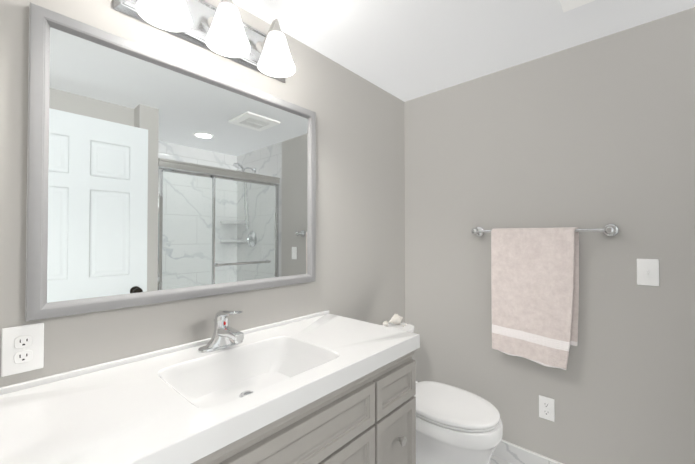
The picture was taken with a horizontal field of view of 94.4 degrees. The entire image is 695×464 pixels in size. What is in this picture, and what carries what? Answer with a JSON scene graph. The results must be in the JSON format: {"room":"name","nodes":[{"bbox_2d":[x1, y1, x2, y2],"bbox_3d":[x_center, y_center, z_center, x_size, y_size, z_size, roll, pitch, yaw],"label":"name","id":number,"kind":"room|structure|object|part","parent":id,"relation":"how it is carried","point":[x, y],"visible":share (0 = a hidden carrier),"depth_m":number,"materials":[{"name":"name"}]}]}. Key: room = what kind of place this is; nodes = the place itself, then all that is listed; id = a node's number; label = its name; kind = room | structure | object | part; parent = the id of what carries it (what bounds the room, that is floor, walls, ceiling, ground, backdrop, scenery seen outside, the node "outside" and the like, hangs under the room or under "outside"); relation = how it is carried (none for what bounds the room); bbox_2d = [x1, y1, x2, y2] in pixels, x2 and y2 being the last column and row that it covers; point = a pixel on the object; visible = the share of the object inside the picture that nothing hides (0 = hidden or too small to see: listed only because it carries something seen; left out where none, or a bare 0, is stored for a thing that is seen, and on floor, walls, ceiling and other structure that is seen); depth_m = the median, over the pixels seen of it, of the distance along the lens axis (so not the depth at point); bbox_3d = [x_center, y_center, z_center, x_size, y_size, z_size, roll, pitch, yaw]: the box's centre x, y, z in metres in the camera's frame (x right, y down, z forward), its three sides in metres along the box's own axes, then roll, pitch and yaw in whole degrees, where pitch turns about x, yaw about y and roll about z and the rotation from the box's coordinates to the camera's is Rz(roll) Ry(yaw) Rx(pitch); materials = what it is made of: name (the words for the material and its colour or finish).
{"room":"bathroom","nodes":[
{"label":"bathroom","id":0,"kind":"room"},
{"bbox_2d":[0,0,404,386],"bbox_3d":[-0.678,0.178,1.134,0.100,2.230,3.310,-1,-1,42],"label":"wall","id":1,"kind":"structure","parent":0,"point":[360,203],"depth_m":1.43,"materials":[{"name":"grey paint"}]},
{"bbox_2d":[1,323,43,376],"bbox_3d":[-0.857,0.308,0.851,0.009,0.124,0.079,-1,-1,42],"label":"outlet","id":2,"kind":"object","parent":1,"relation":"attached to","point":[22,348],"visible":1,"depth_m":0.85,"materials":[{"name":"plastic"}]},
{"bbox_2d":[25,2,315,320],"bbox_3d":[-0.508,-0.184,1.232,0.026,0.844,1.019,-1,-1,42],"label":"vanity mirror","id":3,"kind":"object","parent":1,"relation":"attached to","point":[154,177],"visible":0.96,"depth_m":1.07,"materials":[{"name":"mirror"}]},
{"bbox_2d":[113,0,295,82],"bbox_3d":[-0.434,-0.772,1.182,0.210,0.212,0.660,-1,-1,42],"label":"sconce","id":4,"kind":"object","parent":1,"relation":"attached to","point":[223,30],"visible":1,"depth_m":1.18,"materials":[{"name":"white glass"}]},
{"bbox_3d":[-0.564,-0.738,0.996,0.153,0.139,0.153,-1,-1,42],"label":"lamp shade","id":5,"kind":"part","parent":4,"relation":"part of","materials":[{"name":"white glass"}]},
{"bbox_3d":[-0.425,-0.736,1.149,0.153,0.139,0.153,-1,-1,42],"label":"lamp shade","id":6,"kind":"part","parent":4,"relation":"part of","materials":[{"name":"white glass"}]},
{"bbox_3d":[-0.286,-0.734,1.303,0.153,0.139,0.153,-1,-1,42],"label":"lamp shade","id":7,"kind":"part","parent":4,"relation":"part of","materials":[{"name":"white glass"}]},
{"bbox_2d":[233,0,694,101],"bbox_3d":[0.220,-0.977,0.338,2.520,0.060,3.310,-1,-1,42],"label":"ceiling","id":8,"kind":"structure","parent":0,"point":[405,50],"depth_m":1.48,"materials":[{"name":"white paint"}]},
{"bbox_2d":[560,0,594,11],"bbox_3d":[0.913,-0.927,1.132,0.300,0.019,0.300,-1,-1,42],"label":"ceiling vent","id":9,"kind":"object","parent":8,"relation":"in","point":[567,5],"visible":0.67,"depth_m":1.29,"materials":[{"name":"plastic"}]},
{"bbox_2d":[489,455,511,463],"bbox_3d":[0.220,1.298,0.309,2.520,0.090,3.310,-1,-1,42],"label":"floor","id":10,"kind":"structure","parent":0,"point":[495,460],"depth_m":1.79,"materials":[{"name":"tile"}]},
{"bbox_2d":[0,310,419,463],"bbox_3d":[-0.315,0.764,1.032,0.557,0.995,1.247,-1,-1,42],"label":"bathroom vanity","id":11,"kind":"object","parent":10,"relation":"on","point":[324,387],"visible":1,"depth_m":0.92,"materials":[{"name":"white stone"}]},
{"bbox_2d":[198,310,243,352],"bbox_3d":[-0.426,0.340,1.143,0.175,0.145,0.162,-1,-1,42],"label":"faucet","id":12,"kind":"object","parent":11,"relation":"on","point":[225,339],"depth_m":1.14,"materials":[{"name":"silver metal"}]},
{"bbox_2d":[382,314,502,463],"bbox_3d":[0.434,0.887,1.724,0.732,0.766,0.445,-1,-1,42],"label":"toilet","id":13,"kind":"object","parent":10,"relation":"on","point":[455,425],"visible":0.54,"depth_m":1.53,"materials":[{"name":"ceramic"}]},
{"bbox_3d":[0.242,0.761,1.900,0.214,0.364,0.445,-1,-1,42],"label":"tank","id":14,"kind":"part","parent":13,"relation":"part of","materials":[{"name":"ceramic"}]},
{"bbox_3d":[0.511,0.881,1.655,0.504,0.034,0.369,-1,-1,42],"label":"lid","id":15,"kind":"part","parent":13,"relation":"part of","materials":[{"name":"ceramic"}]},
{"bbox_3d":[0.519,0.891,1.647,0.475,0.012,0.364,-1,-1,42],"label":"seat","id":16,"kind":"part","parent":13,"relation":"part of","materials":[{"name":"ceramic"}]},
{"bbox_3d":[0.491,1.084,1.671,0.580,0.370,0.372,-1,-1,42],"label":"bowl","id":17,"kind":"part","parent":13,"relation":"part of","materials":[{"name":"ceramic"}]},
{"bbox_2d":[404,7,694,463],"bbox_3d":[0.973,0.187,1.806,1.450,2.230,0.100,-1,-1,42],"label":"wall","id":18,"kind":"structure","parent":0,"point":[598,133],"depth_m":1.58,"materials":[{"name":"grey paint"}]},
{"bbox_2d":[492,440,562,463],"bbox_3d":[0.917,1.219,1.767,1.400,0.106,0.013,-1,-1,42],"label":"baseboard","id":19,"kind":"structure","parent":18,"relation":"attached to","point":[509,452],"depth_m":1.75,"materials":[{"name":"tile"}]},
{"bbox_2d":[471,224,618,369],"bbox_3d":[0.976,0.313,1.672,0.670,0.707,0.092,-1,-1,42],"label":"towel rail","id":20,"kind":"object","parent":18,"relation":"attached to","point":[534,291],"visible":1,"depth_m":1.64,"materials":[{"name":"beige fabric"}]},
{"bbox_2d":[491,227,578,369],"bbox_3d":[0.956,0.321,1.665,0.398,0.695,0.056,-1,-1,42],"label":"towel","id":21,"kind":"object","parent":20,"relation":"hanging from","point":[535,271],"depth_m":1.64,"materials":[{"name":"fabric"}]},
{"bbox_2d":[539,395,554,421],"bbox_3d":[1.033,0.911,1.668,0.070,0.115,0.009,-1,-1,42],"label":"electrical outlet","id":22,"kind":"object","parent":18,"relation":"attached to","point":[547,408],"visible":1,"depth_m":1.67,"materials":[{"name":"plastic"}]},
{"bbox_2d":[637,259,658,285],"bbox_3d":[1.317,0.174,1.411,0.072,0.117,0.023,-1,-1,42],"label":"light switch","id":23,"kind":"object","parent":18,"relation":"attached to","point":[648,272],"visible":1,"depth_m":1.41,"materials":[{"name":"plastic"}]}
]}

